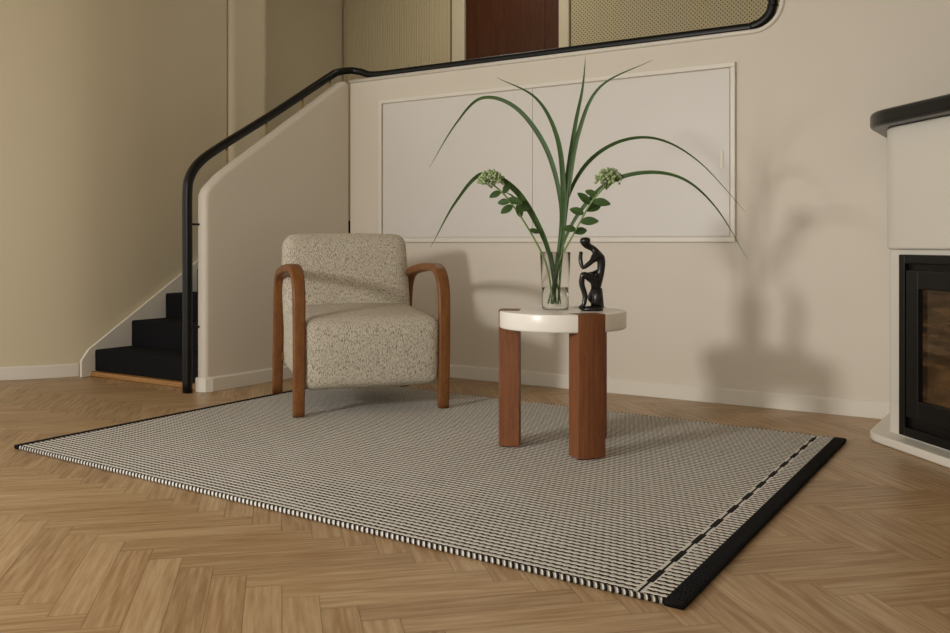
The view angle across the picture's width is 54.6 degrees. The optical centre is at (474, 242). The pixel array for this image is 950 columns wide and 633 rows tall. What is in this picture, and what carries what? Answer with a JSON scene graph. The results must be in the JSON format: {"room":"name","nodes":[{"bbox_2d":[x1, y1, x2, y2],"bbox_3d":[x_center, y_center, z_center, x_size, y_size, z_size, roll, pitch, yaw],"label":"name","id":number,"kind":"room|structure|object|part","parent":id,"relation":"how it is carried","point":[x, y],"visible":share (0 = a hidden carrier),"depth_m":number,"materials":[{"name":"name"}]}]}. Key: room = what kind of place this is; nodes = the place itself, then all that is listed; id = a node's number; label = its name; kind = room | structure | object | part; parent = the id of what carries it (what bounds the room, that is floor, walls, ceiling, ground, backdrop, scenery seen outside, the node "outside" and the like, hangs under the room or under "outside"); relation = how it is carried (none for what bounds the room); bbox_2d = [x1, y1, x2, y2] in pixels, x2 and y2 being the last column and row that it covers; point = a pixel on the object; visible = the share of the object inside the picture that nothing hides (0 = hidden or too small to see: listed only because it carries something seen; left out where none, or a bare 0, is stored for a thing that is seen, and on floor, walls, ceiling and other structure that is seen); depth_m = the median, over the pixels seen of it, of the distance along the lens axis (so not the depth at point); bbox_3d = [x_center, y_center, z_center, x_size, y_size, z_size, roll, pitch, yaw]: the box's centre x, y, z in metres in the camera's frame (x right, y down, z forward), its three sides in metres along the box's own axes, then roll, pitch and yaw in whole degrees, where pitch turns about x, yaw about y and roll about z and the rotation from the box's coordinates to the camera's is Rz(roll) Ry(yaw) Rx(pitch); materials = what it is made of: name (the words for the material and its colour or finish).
{"room":"living room","nodes":[
{"label":"living room","id":0,"kind":"room"},
{"bbox_2d":[0,0,226,375],"bbox_3d":[-3.145,-0.850,5.761,3.034,3.300,0.946,0,0,-12],"label":"wall","id":1,"kind":"structure","parent":0,"point":[107,107],"depth_m":5.60,"materials":[{"name":"beige paint"}]},
{"bbox_2d":[0,363,78,379],"bbox_3d":[-3.562,0.760,5.487,2.347,0.077,0.353,0,0,7],"label":"baseboard","id":2,"kind":"structure","parent":1,"relation":"attached to","point":[58,370],"depth_m":5.42,"materials":[{"name":"white paint"}]},
{"bbox_2d":[227,0,265,163],"bbox_3d":[-1.824,-0.850,6.729,0.510,3.300,0.380,0,0,33],"label":"wall pillar","id":3,"kind":"structure","parent":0,"point":[246,19],"depth_m":6.55,"materials":[{"name":"beige paint"}]},
{"bbox_2d":[198,81,347,377],"bbox_3d":[-1.153,-0.117,5.435,0.075,1.835,1.180,0,0,33],"label":"wall","id":4,"kind":"structure","parent":0,"point":[294,179],"depth_m":5.24,"materials":[{"name":"beige paint"}]},
{"bbox_2d":[195,365,292,391],"bbox_3d":[-1.146,0.760,5.419,0.077,0.077,1.195,0,0,33],"label":"baseboard","id":5,"kind":"structure","parent":4,"relation":"attached to","point":[223,382],"depth_m":5.08,"materials":[{"name":"white paint"}]},
{"bbox_2d":[266,0,343,133],"bbox_3d":[-1.570,-0.850,7.607,0.120,3.300,1.350,0,0,33],"label":"wall","id":6,"kind":"structure","parent":0,"point":[305,38],"depth_m":7.65,"materials":[{"name":"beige paint"}]},
{"bbox_2d":[450,0,451,61],"bbox_3d":[1.718,-0.850,6.336,7.020,3.300,0.100,0,0,33],"label":"wall","id":7,"kind":"structure","parent":0,"point":[450,0],"depth_m":7.52,"materials":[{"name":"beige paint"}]},
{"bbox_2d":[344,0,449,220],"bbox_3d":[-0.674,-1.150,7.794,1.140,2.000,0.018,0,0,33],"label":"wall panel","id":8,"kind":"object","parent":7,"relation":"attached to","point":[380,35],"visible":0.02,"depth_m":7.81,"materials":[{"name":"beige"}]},
{"bbox_2d":[452,0,465,61],"bbox_3d":[-0.126,-1.175,7.444,0.120,2.050,0.049,0,0,33],"label":"trim","id":9,"kind":"structure","parent":7,"relation":"attached to","point":[458,6],"depth_m":7.42,"materials":[{"name":"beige paint"}]},
{"bbox_2d":[466,0,558,59],"bbox_3d":[0.288,-1.167,7.187,0.845,2.025,0.029,0,0,33],"label":"door frame","id":10,"kind":"structure","parent":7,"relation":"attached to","point":[551,6],"depth_m":7.34,"materials":[{"name":"brown wood"}]},
{"bbox_2d":[478,0,544,57],"bbox_3d":[0.277,-1.175,7.174,0.610,1.750,0.006,0,0,33],"label":"door","id":11,"kind":"structure","parent":10,"relation":"attached to","point":[505,27],"depth_m":7.17,"materials":[{"name":"brown wood"}]},
{"bbox_2d":[559,0,570,47],"bbox_3d":[0.677,-1.175,6.923,0.085,2.050,0.049,0,0,33],"label":"trim","id":12,"kind":"structure","parent":7,"relation":"attached to","point":[564,5],"depth_m":6.90,"materials":[{"name":"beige paint"}]},
{"bbox_2d":[571,0,779,45],"bbox_3d":[1.544,-1.150,6.371,1.950,2.000,0.029,0,0,33],"label":"screen","id":13,"kind":"object","parent":7,"relation":"attached to","point":[592,21],"visible":0.02,"depth_m":6.55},
{"bbox_2d":[0,376,949,632],"bbox_3d":[-2.014,0.800,2.131,8.700,0.001,7.780,0,0,33],"label":"floor","id":14,"kind":"structure","parent":0,"point":[863,546],"depth_m":2.35,"materials":[{"name":"brown wood"}]},
{"bbox_2d":[80,221,349,388],"bbox_3d":[-1.496,0.326,5.890,0.988,0.948,1.630,0,0,33],"label":"staircase","id":15,"kind":"structure","parent":14,"relation":"on","point":[146,346],"depth_m":5.55,"materials":[{"name":"black carpet"}]},
{"bbox_2d":[14,386,846,609],"bbox_3d":[-0.151,0.791,3.633,2.872,0.016,1.983,0,0,35],"label":"area rug","id":16,"kind":"object","parent":14,"relation":"on","point":[670,503],"visible":0.88,"depth_m":3.09,"materials":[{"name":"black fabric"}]},
{"bbox_2d":[272,233,449,417],"bbox_3d":[-0.587,0.366,4.575,0.743,0.834,0.762,0,0,-20],"label":"armchair","id":17,"kind":"object","parent":16,"relation":"on","point":[344,316],"visible":1,"depth_m":4.35,"materials":[{"name":"fabric"}]},
{"bbox_3d":[-0.910,0.440,4.465,0.059,0.686,0.750,0,0,-20],"label":"arm frame","id":18,"kind":"part","parent":17,"relation":"part of","materials":[{"name":"brown wood"}]},
{"bbox_3d":[-0.671,0.249,4.809,0.660,0.601,0.255,0,0,-20],"label":"backrest","id":19,"kind":"part","parent":17,"relation":"part of","materials":[{"name":"fabric"}]},
{"bbox_3d":[-0.575,0.491,4.541,0.670,0.366,0.690,0,0,-20],"label":"seat","id":20,"kind":"part","parent":17,"relation":"part of","materials":[{"name":"fabric"}]},
{"bbox_3d":[-0.267,0.440,4.696,0.059,0.686,0.750,0,0,-20],"label":"arm frame","id":21,"kind":"part","parent":17,"relation":"part of","materials":[{"name":"brown wood"}]},
{"bbox_2d":[499,306,626,459],"bbox_3d":[0.338,0.520,3.560,0.490,0.522,0.491,0,0,33],"label":"side table","id":22,"kind":"object","parent":16,"relation":"on","point":[587,330],"visible":0.88,"depth_m":3.35,"materials":[{"name":"beige paint"}]},
{"bbox_3d":[0.134,0.520,3.584,0.083,0.522,0.111,0,0,7],"label":"leg","id":23,"kind":"part","parent":22,"relation":"part of","materials":[{"name":"red wood"}]},
{"bbox_2d":[540,252,570,309],"bbox_3d":[0.316,0.147,3.617,0.120,0.224,0.120,0,0,33],"label":"glass vase","id":24,"kind":"object","parent":22,"relation":"on","point":[555,266],"visible":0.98,"depth_m":3.57,"materials":[{"name":"glass"}]},
{"bbox_2d":[430,56,746,259],"bbox_3d":[0.464,-0.251,3.621,1.303,0.979,0.350,0,0,0],"label":"plant","id":25,"kind":"object","parent":24,"relation":"in","point":[564,189],"depth_m":3.58,"materials":[{"name":"green plant"}]},
{"bbox_2d":[476,169,504,184],"bbox_3d":[0.059,-0.251,3.506,0.108,0.065,0.095,0,0,0],"label":"flower","id":26,"kind":"object","parent":25,"relation":"on","point":[483,177],"depth_m":3.49,"materials":[{"name":"green plant"}]},
{"bbox_3d":[0.080,-0.018,3.538,0.515,0.512,0.019,0,0,-18],"label":"grass blade","id":27,"kind":"part","parent":25,"relation":"part of","materials":[{"name":"green plant"}]},
{"bbox_3d":[0.080,-0.178,3.689,0.535,0.832,0.154,0,0,0],"label":"grass blade","id":28,"kind":"part","parent":25,"relation":"part of","materials":[{"name":"green plant"}]},
{"bbox_3d":[0.187,0.004,3.553,0.271,0.470,0.015,0,0,-22],"label":"sedum stem","id":29,"kind":"part","parent":25,"relation":"part of","materials":[{"name":"green plant"}]},
{"bbox_3d":[0.223,-0.200,3.566,0.284,0.876,0.049,0,0,-22],"label":"grass blade","id":30,"kind":"part","parent":25,"relation":"part of","materials":[{"name":"green plant"}]},
{"bbox_3d":[0.381,-0.251,3.625,0.124,0.978,0.016,0,0,-22],"label":"grass blade","id":31,"kind":"part","parent":25,"relation":"part of","materials":[{"name":"green plant"}]},
{"bbox_3d":[0.398,0.006,3.586,0.234,0.466,0.015,0,0,22],"label":"sedum stem","id":32,"kind":"part","parent":25,"relation":"part of","materials":[{"name":"green plant"}]},
{"bbox_3d":[0.502,-0.231,3.566,0.369,0.939,0.014,0,0,18],"label":"grass blade","id":33,"kind":"part","parent":25,"relation":"part of","materials":[{"name":"green plant"}]},
{"bbox_2d":[594,167,621,184],"bbox_3d":[0.514,-0.259,3.547,0.107,0.068,0.096,0,0,0],"label":"flower","id":34,"kind":"object","parent":25,"relation":"on","point":[609,175],"depth_m":3.53,"materials":[{"name":"green plant"}]},
{"bbox_3d":[0.704,-0.098,3.717,0.838,0.672,0.032,0,0,-13],"label":"grass blade","id":35,"kind":"part","parent":25,"relation":"part of","materials":[{"name":"green plant"}]},
{"bbox_3d":[0.653,-0.019,3.524,0.751,0.516,0.026,0,0,14],"label":"grass blade","id":36,"kind":"part","parent":25,"relation":"part of","materials":[{"name":"green plant"}]},
{"bbox_3d":[0.411,0.520,3.368,0.111,0.522,0.083,0,0,-21],"label":"leg","id":37,"kind":"part","parent":22,"relation":"part of","materials":[{"name":"red wood"}]},
{"bbox_2d":[578,237,604,310],"bbox_3d":[0.447,0.118,3.529,0.107,0.282,0.074,0,0,0],"label":"sculpture","id":38,"kind":"object","parent":22,"relation":"on","point":[595,278],"visible":1,"depth_m":3.51,"materials":[{"name":"black metal"}]},
{"bbox_3d":[0.467,0.520,3.719,0.111,0.522,0.083,0,0,39],"label":"leg","id":39,"kind":"part","parent":22,"relation":"part of","materials":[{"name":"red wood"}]},
{"bbox_2d":[182,0,777,393],"bbox_3d":[-0.037,-0.849,4.717,2.781,3.298,1.349,0,0,33],"label":"stair handrail","id":40,"kind":"object","parent":14,"relation":"on","point":[187,190],"visible":0.94,"depth_m":4.92,"materials":[{"name":"black metal"}]},
{"bbox_2d":[870,94,949,467],"bbox_3d":[2.357,0.135,3.145,1.936,1.329,1.193,0,0,33],"label":"fireplace","id":41,"kind":"object","parent":14,"relation":"on","point":[917,133],"visible":1,"depth_m":3.49,"materials":[{"name":"paint"}]},
{"bbox_3d":[1.673,0.398,3.594,0.018,0.705,0.035,0,0,-10],"label":"insert frame","id":42,"kind":"part","parent":41,"relation":"part of","materials":[{"name":"metal"}]},
{"bbox_3d":[1.682,0.388,3.517,0.028,0.565,0.070,0,0,-10],"label":"door frame","id":43,"kind":"part","parent":41,"relation":"part of","materials":[{"name":"metal"}]},
{"bbox_2d":[887,115,949,249],"bbox_3d":[2.375,-0.220,3.173,1.804,0.490,1.127,0,0,33],"label":"hood","id":44,"kind":"object","parent":41,"relation":"attached to","point":[918,146],"depth_m":3.51,"materials":[{"name":"paint"}]},
{"bbox_3d":[1.727,0.062,3.289,0.018,0.035,0.585,0,0,-10],"label":"insert frame","id":45,"kind":"part","parent":41,"relation":"part of","materials":[{"name":"metal"}]},
{"bbox_3d":[1.727,0.733,3.289,0.018,0.035,0.585,0,0,-10],"label":"insert frame","id":46,"kind":"part","parent":41,"relation":"part of","materials":[{"name":"metal"}]},
{"bbox_3d":[1.722,0.140,3.288,0.028,0.070,0.395,0,0,-10],"label":"door frame","id":47,"kind":"part","parent":41,"relation":"part of","materials":[{"name":"metal"}]},
{"bbox_3d":[1.722,0.635,3.288,0.028,0.070,0.395,0,0,-10],"label":"door frame","id":48,"kind":"part","parent":41,"relation":"part of","materials":[{"name":"metal"}]},
{"bbox_3d":[1.732,0.388,3.290,0.006,0.425,0.395,0,0,-10],"label":"door glass","id":49,"kind":"part","parent":41,"relation":"part of","materials":[{"name":"brown glass"}]},
{"bbox_2d":[350,0,949,401],"bbox_3d":[1.453,-0.850,4.523,5.290,3.300,0.130,0,0,33],"label":"wall","id":50,"kind":"structure","parent":0,"point":[806,311],"depth_m":4.47,"materials":[{"name":"beige paint"}]},
{"bbox_2d":[378,62,735,241],"bbox_3d":[0.342,-0.450,5.156,2.251,0.890,0.017,0,0,33],"label":"wall panel","id":51,"kind":"object","parent":50,"relation":"attached to","point":[695,112],"visible":0.79,"depth_m":5.04,"materials":[{"name":"white paint"}]},
{"bbox_3d":[-0.592,-0.450,5.763,0.024,0.842,0.017,0,0,33],"label":"frame","id":52,"kind":"part","parent":51,"relation":"part of","materials":[{"name":"white paint"}]},
{"bbox_3d":[-0.125,-0.450,5.466,1.070,0.830,0.006,0,0,33],"label":"door","id":53,"kind":"part","parent":51,"relation":"part of","materials":[{"name":"white paint"}]},
{"bbox_3d":[0.342,-0.883,5.156,2.251,0.024,0.017,0,0,33],"label":"frame","id":54,"kind":"part","parent":51,"relation":"part of","materials":[{"name":"white paint"}]},
{"bbox_3d":[0.342,-0.017,5.156,2.251,0.024,0.017,0,0,33],"label":"frame","id":55,"kind":"part","parent":51,"relation":"part of","materials":[{"name":"white paint"}]},
{"bbox_3d":[0.794,-0.450,4.869,1.119,0.830,0.006,0,0,33],"label":"door","id":56,"kind":"part","parent":51,"relation":"part of","materials":[{"name":"white paint"}]},
{"bbox_3d":[1.229,-0.415,4.581,0.013,0.090,0.004,0,0,33],"label":"keyhole plate","id":57,"kind":"part","parent":51,"relation":"part of","materials":[{"name":"white metal"}]},
{"bbox_3d":[1.276,-0.450,4.550,0.024,0.842,0.017,0,0,33],"label":"frame","id":58,"kind":"part","parent":51,"relation":"part of","materials":[{"name":"white paint"}]},
{"bbox_2d":[349,0,784,83],"bbox_3d":[0.344,-1.762,5.164,2.732,1.477,0.024,0,0,33],"label":"trim","id":59,"kind":"structure","parent":50,"relation":"attached to","point":[770,23],"depth_m":4.97,"materials":[{"name":"white paint"}]},
{"bbox_2d":[450,364,889,418],"bbox_3d":[0.557,0.760,5.018,3.212,0.077,0.015,0,0,33],"label":"baseboard","id":60,"kind":"structure","parent":50,"relation":"attached to","point":[773,400],"depth_m":4.61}
]}

